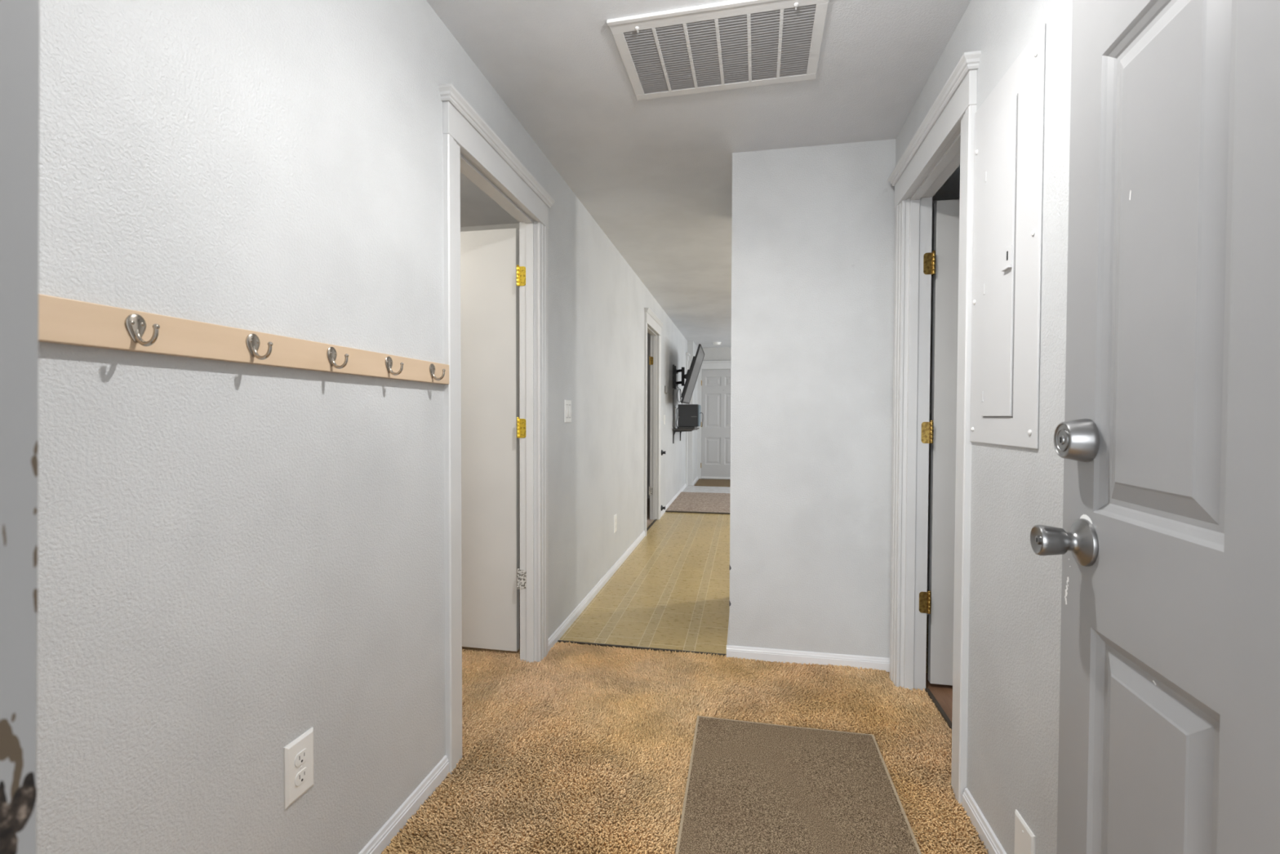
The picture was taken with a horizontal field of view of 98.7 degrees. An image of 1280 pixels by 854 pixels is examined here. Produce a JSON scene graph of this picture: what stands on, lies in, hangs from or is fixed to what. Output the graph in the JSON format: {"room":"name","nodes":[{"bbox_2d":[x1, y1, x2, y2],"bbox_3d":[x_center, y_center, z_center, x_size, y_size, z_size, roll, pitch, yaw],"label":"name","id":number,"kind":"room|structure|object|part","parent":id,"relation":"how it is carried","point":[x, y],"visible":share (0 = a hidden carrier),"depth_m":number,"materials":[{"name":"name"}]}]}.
{"room":"entrance hallway","nodes":[
{"label":"entrance hallway","id":0,"kind":"room"},
{"bbox_2d":[36,0,687,853],"bbox_3d":[-0.012,-0.123,5.109,0.085,2.400,9.865,0,1,11],"label":"wall","id":1,"kind":"structure","parent":0,"point":[236,561],"depth_m":1.08,"materials":[{"name":"paint"}]},
{"bbox_2d":[38,293,448,384],"bbox_3d":[-0.699,-0.152,1.117,0.063,0.061,1.218,0,1,11],"label":"coat rack","id":2,"kind":"object","parent":1,"relation":"attached to","point":[64,321],"visible":1,"depth_m":0.94,"materials":[{"name":"beige wood"}]},
{"bbox_2d":[283,727,313,808],"bbox_3d":[-0.723,0.724,1.169,0.009,0.128,0.076,0,1,11],"label":"wall outlet","id":3,"kind":"object","parent":1,"relation":"attached to","point":[298,755],"visible":1,"depth_m":1.16,"materials":[{"name":"white plastic"}]},
{"bbox_2d":[294,748,308,767],"bbox_3d":[-0.721,0.703,1.168,0.004,0.028,0.035,0,1,11],"label":"receptacle","id":4,"kind":"object","parent":3,"relation":"attached to","point":[301,755],"depth_m":1.17,"materials":[{"name":"white plastic"}]},
{"bbox_2d":[294,767,308,786],"bbox_3d":[-0.721,0.744,1.169,0.004,0.028,0.035,0,1,11],"label":"receptacle","id":5,"kind":"object","parent":3,"relation":"attached to","point":[301,774],"depth_m":1.17,"materials":[{"name":"white plastic"}]},
{"bbox_2d":[358,755,448,853],"bbox_3d":[-0.741,1.085,1.076,0.013,0.058,1.364,0,1,11],"label":"baseboard","id":6,"kind":"structure","parent":1,"relation":"attached to","point":[382,838],"depth_m":1.53,"materials":[{"name":"paint"}]},
{"bbox_2d":[460,227,526,651],"bbox_3d":[-0.892,0.066,2.626,0.772,1.993,0.099,0,1,11],"label":"door","id":7,"kind":"structure","parent":1,"relation":"in","point":[491,275],"depth_m":2.61,"materials":[{"name":"paint"}]},
{"bbox_2d":[438,83,555,774],"bbox_3d":[-0.554,0.021,2.162,0.130,2.152,0.930,0,1,11],"label":"trim","id":8,"kind":"structure","parent":1,"relation":"attached to","point":[471,148],"depth_m":2.15,"materials":[{"name":"paint"}]},
{"bbox_3d":[-0.599,0.096,1.769,0.020,2.017,0.085,0,1,11],"label":"casing","id":9,"kind":"part","parent":8,"relation":"part of","materials":[{"name":"paint"}]},
{"bbox_3d":[-0.509,-1.036,2.133,0.044,0.037,0.930,0,1,11],"label":"cap moulding","id":10,"kind":"part","parent":8,"relation":"part of","materials":[{"name":"paint"}]},
{"bbox_3d":[-0.567,0.086,2.164,0.035,2.022,0.705,0,1,11],"label":"stop moulding","id":11,"kind":"part","parent":8,"relation":"part of","materials":[{"name":"paint"}]},
{"bbox_3d":[-0.450,0.081,2.546,0.020,2.017,0.088,0,1,11],"label":"casing","id":12,"kind":"part","parent":8,"relation":"part of","materials":[{"name":"paint"}]},
{"bbox_2d":[564,400,571,422],"bbox_3d":[-0.381,-0.084,2.921,0.012,0.120,0.108,0,1,11],"label":"light switch","id":13,"kind":"object","parent":1,"relation":"attached to","point":[567,403],"visible":1,"depth_m":2.90,"materials":[{"name":"white plastic"}]},
{"bbox_2d":[547,530,645,651],"bbox_3d":[-0.202,1.030,3.894,0.013,0.058,2.616,0,1,11],"label":"baseboard","id":14,"kind":"structure","parent":1,"relation":"attached to","point":[560,631],"depth_m":3.32,"materials":[{"name":"paint"}]},
{"bbox_2d":[613,513,617,533],"bbox_3d":[-0.179,0.704,4.014,0.009,0.128,0.076,0,1,11],"label":"wall outlet","id":15,"kind":"object","parent":1,"relation":"attached to","point":[615,514],"visible":1,"depth_m":4.00,"materials":[{"name":"white plastic"}]},
{"bbox_2d":[557,640,726,656],"bbox_3d":[0.000,1.079,2.682,0.841,0.007,0.011,0,1,11],"label":"trim","id":16,"kind":"structure","parent":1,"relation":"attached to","point":[559,641],"depth_m":2.68,"materials":[{"name":"grey metal"}]},
{"bbox_2d":[646,355,653,516],"bbox_3d":[-0.247,-0.002,6.096,0.809,1.993,0.100,0,1,11],"label":"door","id":17,"kind":"structure","parent":1,"relation":"in","point":[651,358],"depth_m":5.99,"materials":[{"name":"paint"}]},
{"bbox_2d":[646,519,657,531],"bbox_3d":[0.104,1.018,5.631,0.022,0.011,0.740,0,1,11],"label":"trim","id":18,"kind":"structure","parent":1,"relation":"attached to","point":[655,520],"depth_m":5.69,"materials":[{"name":"grey metal"}]},
{"bbox_2d":[644,306,663,535],"bbox_3d":[0.106,-0.046,5.612,0.130,2.152,0.965,0,1,11],"label":"trim","id":19,"kind":"structure","parent":1,"relation":"attached to","point":[653,325],"depth_m":5.96,"materials":[{"name":"paint"}]},
{"bbox_3d":[0.058,0.029,5.201,0.020,2.017,0.085,0,1,11],"label":"casing","id":20,"kind":"part","parent":19,"relation":"part of","materials":[{"name":"paint"}]},
{"bbox_3d":[0.093,0.018,5.614,0.035,2.022,0.740,0,1,11],"label":"stop moulding","id":21,"kind":"part","parent":19,"relation":"part of","materials":[{"name":"paint"}]},
{"bbox_3d":[0.151,-1.103,5.582,0.044,0.037,0.965,0,1,11],"label":"cap moulding","id":22,"kind":"part","parent":19,"relation":"part of","materials":[{"name":"paint"}]},
{"bbox_3d":[0.213,0.013,6.012,0.020,2.017,0.088,0,1,11],"label":"casing","id":23,"kind":"part","parent":19,"relation":"part of","materials":[{"name":"paint"}]},
{"bbox_2d":[664,385,668,393],"bbox_3d":[0.313,-0.442,6.500,0.027,0.085,0.140,0,1,11],"label":"thermostat","id":24,"kind":"object","parent":1,"relation":"attached to","point":[666,388],"visible":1,"depth_m":6.43,"materials":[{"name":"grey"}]},
{"bbox_2d":[672,394,673,426],"bbox_3d":[0.430,-0.246,7.123,0.011,0.492,0.048,0,1,11],"label":"cable","id":25,"kind":"object","parent":1,"relation":"attached to","point":[673,394],"visible":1,"depth_m":7.13,"materials":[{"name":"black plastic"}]},
{"bbox_2d":[660,484,686,517],"bbox_3d":[0.476,0.961,7.437,0.013,0.058,2.772,0,1,11],"label":"baseboard","id":26,"kind":"structure","parent":1,"relation":"attached to","point":[683,487],"depth_m":7.13,"materials":[{"name":"paint"}]},
{"bbox_2d":[672,355,694,389],"bbox_3d":[0.579,-0.665,7.130,0.310,0.468,0.454,0,1,11],"label":"mount","id":27,"kind":"object","parent":1,"relation":"attached to","point":[675,371],"visible":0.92,"depth_m":7.14,"materials":[{"name":"black metal"}]},
{"bbox_3d":[0.456,-0.660,7.262,0.018,0.310,0.220,0,1,11],"label":"wall plate","id":28,"kind":"part","parent":27,"relation":"part of","materials":[{"name":"black plastic"}]},
{"bbox_2d":[680,343,704,404],"bbox_3d":[0.687,-0.650,7.084,0.249,0.713,1.209,0,1,9],"label":"television","id":29,"kind":"object","parent":27,"relation":"attached to","point":[695,365],"visible":1,"depth_m":6.78,"materials":[{"name":"black plastic"}]},
{"bbox_2d":[676,386,682,404],"bbox_3d":[0.527,-0.412,7.041,0.058,0.240,0.144,0,1,-27],"label":"cable","id":30,"kind":"object","parent":29,"relation":"attached to","point":[677,386],"visible":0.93,"depth_m":7.08,"materials":[{"name":"black plastic"}]},
{"bbox_2d":[672,427,698,443],"bbox_3d":[0.641,0.114,7.578,0.274,0.192,0.920,0,1,11],"label":"wall shelf","id":31,"kind":"object","parent":1,"relation":"attached to","point":[674,430],"visible":0.89,"depth_m":7.19,"materials":[{"name":"grey metal"}]},
{"bbox_2d":[677,426,697,429],"bbox_3d":[0.630,0.008,7.307,0.225,0.028,0.353,0,1,11],"label":"media box","id":32,"kind":"object","parent":31,"relation":"on","point":[693,428],"visible":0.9,"depth_m":7.14,"materials":[{"name":"grey plastic"}]},
{"bbox_2d":[677,404,701,426],"bbox_3d":[0.660,-0.152,7.302,0.277,0.291,0.304,0,1,11],"label":"case","id":33,"kind":"object","parent":32,"relation":"on","point":[689,415],"visible":1,"depth_m":7.16,"materials":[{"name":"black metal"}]},
{"bbox_3d":[0.788,-0.151,7.280,0.017,0.283,0.290,0,1,11],"label":"panel","id":34,"kind":"part","parent":33,"relation":"part of","materials":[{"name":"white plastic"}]},
{"bbox_2d":[685,352,693,486],"bbox_3d":[0.793,-0.115,8.843,0.094,2.140,0.230,0,1,11],"label":"trim","id":35,"kind":"structure","parent":1,"relation":"attached to","point":[689,434],"depth_m":8.94,"materials":[{"name":"paint"}]},
{"bbox_3d":[0.754,-0.055,8.826,0.024,2.020,0.100,0,1,11],"label":"casing","id":36,"kind":"part","parent":35,"relation":"part of","materials":[{"name":"paint"}]},
{"bbox_2d":[460,222,650,591],"bbox_3d":[-1.381,-0.131,5.328,2.686,2.400,9.950,0,1,11],"label":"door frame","id":37,"kind":"structure","parent":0,"point":[505,225],"depth_m":7.49,"materials":[{"name":"paint"}]},
{"bbox_2d":[387,479,984,853],"bbox_3d":[0.931,1.053,4.909,7.400,0.062,9.950,0,1,11],"label":"floor","id":38,"kind":"structure","parent":0,"point":[672,591],"depth_m":3.36,"materials":[{"name":"beige tile"}]},
{"bbox_2d":[381,639,988,853],"bbox_3d":[-0.026,1.097,1.731,2.195,0.021,1.877,0,1,11],"label":"carpet","id":39,"kind":"structure","parent":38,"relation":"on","point":[564,669],"depth_m":1.94,"materials":[{"name":"brown carpet"}]},
{"bbox_2d":[665,510,729,514],"bbox_3d":[1.208,1.003,6.311,1.851,0.019,0.020,0,1,11],"label":"trim","id":40,"kind":"structure","parent":38,"relation":"on","point":[665,510],"depth_m":6.40,"materials":[{"name":"grey metal"}]},
{"bbox_2d":[693,479,730,486],"bbox_3d":[1.407,0.942,9.260,0.900,0.012,0.920,0,1,11],"label":"doormat","id":41,"kind":"object","parent":38,"relation":"on","point":[707,482],"visible":0.56,"depth_m":9.20,"materials":[{"name":"brown fabric"}]},
{"bbox_2d":[675,715,921,853],"bbox_3d":[0.408,1.098,1.417,0.620,0.014,1.175,0,1,11],"label":"floor mat","id":42,"kind":"object","parent":38,"relation":"on","point":[752,787],"visible":1,"depth_m":1.62,"materials":[{"name":"beige"}]},
{"bbox_2d":[687,341,697,481],"bbox_3d":[0.899,-0.206,9.396,0.094,2.400,0.900,0,1,11],"label":"wall","id":43,"kind":"structure","parent":0,"point":[692,348],"depth_m":9.24,"materials":[{"name":"paint"}]},
{"bbox_2d":[692,476,697,484],"bbox_3d":[0.949,0.923,9.409,0.013,0.058,0.900,0,1,11],"label":"baseboard","id":44,"kind":"structure","parent":43,"relation":"attached to","point":[696,477],"depth_m":9.29,"materials":[{"name":"paint"}]},
{"bbox_2d":[426,0,971,347],"bbox_3d":[0.938,-1.365,4.860,7.400,0.100,9.950,0,1,11],"label":"ceiling","id":45,"kind":"structure","parent":0,"point":[655,175],"depth_m":2.21,"materials":[{"name":"paint"}]},
{"bbox_2d":[711,342,720,345],"bbox_3d":[1.270,-1.379,9.099,0.150,0.041,0.150,0,1,11],"label":"smoke detector","id":46,"kind":"object","parent":45,"relation":"attached to","point":[713,343],"visible":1,"depth_m":9.05,"materials":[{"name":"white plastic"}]},
{"bbox_2d":[606,0,828,100],"bbox_3d":[0.266,-1.249,1.832,0.662,0.014,0.430,0,1,12],"label":"ceiling vent","id":47,"kind":"object","parent":45,"relation":"in","point":[734,44],"visible":1,"depth_m":1.80,"materials":[{"name":"white metal"}]},
{"bbox_2d":[701,346,731,479],"bbox_3d":[3.220,-0.201,9.461,4.629,2.400,0.100,0,1,11],"label":"wall","id":48,"kind":"structure","parent":0,"point":[718,353],"depth_m":9.75,"materials":[{"name":"paint"}]},
{"bbox_2d":[697,360,730,479],"bbox_3d":[1.526,-0.116,9.713,1.110,2.110,0.045,0,1,11],"label":"trim","id":49,"kind":"structure","parent":48,"relation":"attached to","point":[705,364],"depth_m":9.79,"materials":[{"name":"paint"}]},
{"bbox_3d":[1.060,-0.047,9.816,0.073,1.965,0.020,0,1,11],"label":"casing","id":50,"kind":"part","parent":49,"relation":"part of","materials":[{"name":"paint"}]},
{"bbox_3d":[1.529,-1.156,9.692,1.110,0.030,0.045,0,1,11],"label":"cap moulding","id":51,"kind":"part","parent":49,"relation":"part of","materials":[{"name":"paint"}]},
{"bbox_2d":[700,369,730,479],"bbox_3d":[1.448,-0.045,9.715,0.740,1.932,0.074,0,1,11],"label":"door","id":52,"kind":"structure","parent":48,"relation":"in","point":[715,463],"depth_m":9.76,"materials":[{"name":"grey wood"}]},
{"bbox_2d":[728,138,895,657],"bbox_3d":[0.895,-0.076,2.920,0.795,2.400,0.866,0,1,11],"label":"wall","id":53,"kind":"structure","parent":0,"point":[813,227],"depth_m":2.50,"materials":[{"name":"paint"}]},
{"bbox_2d":[726,612,729,644],"bbox_3d":[0.496,1.050,3.019,0.013,0.058,0.865,0,1,11],"label":"baseboard","id":54,"kind":"structure","parent":53,"relation":"attached to","point":[727,643],"depth_m":2.77,"materials":[{"name":"paint"}]},
{"bbox_2d":[726,644,889,671],"bbox_3d":[0.762,1.061,2.521,0.722,0.058,0.013,0,1,11],"label":"baseboard","id":55,"kind":"structure","parent":53,"relation":"attached to","point":[772,655],"depth_m":2.52,"materials":[{"name":"paint"}]},
{"bbox_2d":[926,198,959,614],"bbox_3d":[2.508,-0.039,1.286,2.957,2.400,3.470,0,1,11],"label":"wall","id":56,"kind":"structure","parent":0,"point":[933,201],"depth_m":3.11,"materials":[{"name":"paint"}]},
{"bbox_2d":[924,688,951,728],"bbox_3d":[1.133,1.095,1.974,0.014,0.010,0.620,0,1,11],"label":"trim","id":57,"kind":"structure","parent":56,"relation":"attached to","point":[937,704],"depth_m":2.12,"materials":[{"name":"grey metal"}]},
{"bbox_2d":[889,0,1072,853],"bbox_3d":[0.933,-0.041,1.190,0.100,2.400,2.520,0,1,11],"label":"wall","id":58,"kind":"structure","parent":0,"point":[1015,597],"depth_m":1.29,"materials":[{"name":"paint"}]},
{"bbox_2d":[887,50,981,806],"bbox_3d":[1.060,0.022,1.968,0.145,2.167,0.845,0,1,11],"label":"trim","id":59,"kind":"structure","parent":58,"relation":"attached to","point":[944,141],"depth_m":2.25,"materials":[{"name":"paint"}]},
{"bbox_3d":[1.088,0.083,2.323,0.020,2.032,0.088,0,1,11],"label":"casing","id":60,"kind":"part","parent":59,"relation":"part of","materials":[{"name":"paint"}]},
{"bbox_3d":[1.064,0.087,1.967,0.035,2.037,0.620,0,1,11],"label":"stop moulding","id":61,"kind":"part","parent":59,"relation":"part of","materials":[{"name":"paint"}]},
{"bbox_3d":[1.013,-1.043,1.956,0.044,0.037,0.845,0,1,11],"label":"cap moulding","id":62,"kind":"part","parent":59,"relation":"part of","materials":[{"name":"paint"}]},
{"bbox_3d":[0.956,0.096,1.629,0.020,2.032,0.085,0,1,11],"label":"casing","id":63,"kind":"part","parent":59,"relation":"part of","materials":[{"name":"paint"}]},
{"bbox_2d":[919,199,959,684],"bbox_3d":[1.491,0.073,2.227,0.666,2.008,0.072,0,1,11],"label":"door","id":64,"kind":"structure","parent":58,"relation":"in","point":[942,263],"depth_m":2.27,"materials":[{"name":"paint"}]},
{"bbox_2d":[962,787,1006,853],"bbox_3d":[0.805,1.094,0.858,0.013,0.058,1.515,0,1,11],"label":"baseboard","id":65,"kind":"structure","parent":58,"relation":"attached to","point":[986,834],"depth_m":1.48,"materials":[{"name":"paint"}]},
{"bbox_2d":[969,22,1045,448],"bbox_3d":[0.914,-0.422,1.395,0.019,0.937,0.367,0,1,11],"label":"electrical panel","id":66,"kind":"object","parent":58,"relation":"attached to","point":[1009,124],"visible":1,"depth_m":1.34,"materials":[{"name":"grey paint"}]},
{"bbox_3d":[0.918,-0.413,1.407,0.004,0.770,0.165,0,1,11],"label":"panel door","id":67,"kind":"part","parent":66,"relation":"part of","materials":[{"name":"grey paint"}]},
{"bbox_2d":[1014,808,1035,853],"bbox_3d":[0.887,0.977,1.270,0.008,0.128,0.086,0,1,11],"label":"wall plate","id":68,"kind":"object","parent":58,"relation":"attached to","point":[1024,838],"visible":1,"depth_m":1.27,"materials":[{"name":"white plastic"}]},
{"bbox_3d":[-0.112,-0.024,0.174,1.572,2.400,0.130,0,1,11],"label":"wall","id":69,"kind":"structure","parent":0,"visible":0},
{"bbox_2d":[0,0,39,853],"bbox_3d":[0.096,0.105,0.141,0.902,2.105,0.168,0,1,11],"label":"trim","id":70,"kind":"structure","parent":69,"relation":"attached to","point":[20,20],"depth_m":0.28,"materials":[{"name":"paint"}]},
{"bbox_2d":[1030,0,1279,853],"bbox_3d":[0.601,0.098,0.531,0.110,2.023,0.830,0,1,14],"label":"door","id":71,"kind":"structure","parent":69,"relation":"in","point":[1167,441],"depth_m":0.68,"materials":[{"name":"paint"}]},
{"bbox_3d":[0.665,0.180,0.869,0.068,0.074,0.074,0,1,14],"label":"knob","id":72,"kind":"part","parent":71,"relation":"part of","materials":[{"name":"silver metal"}]}
]}

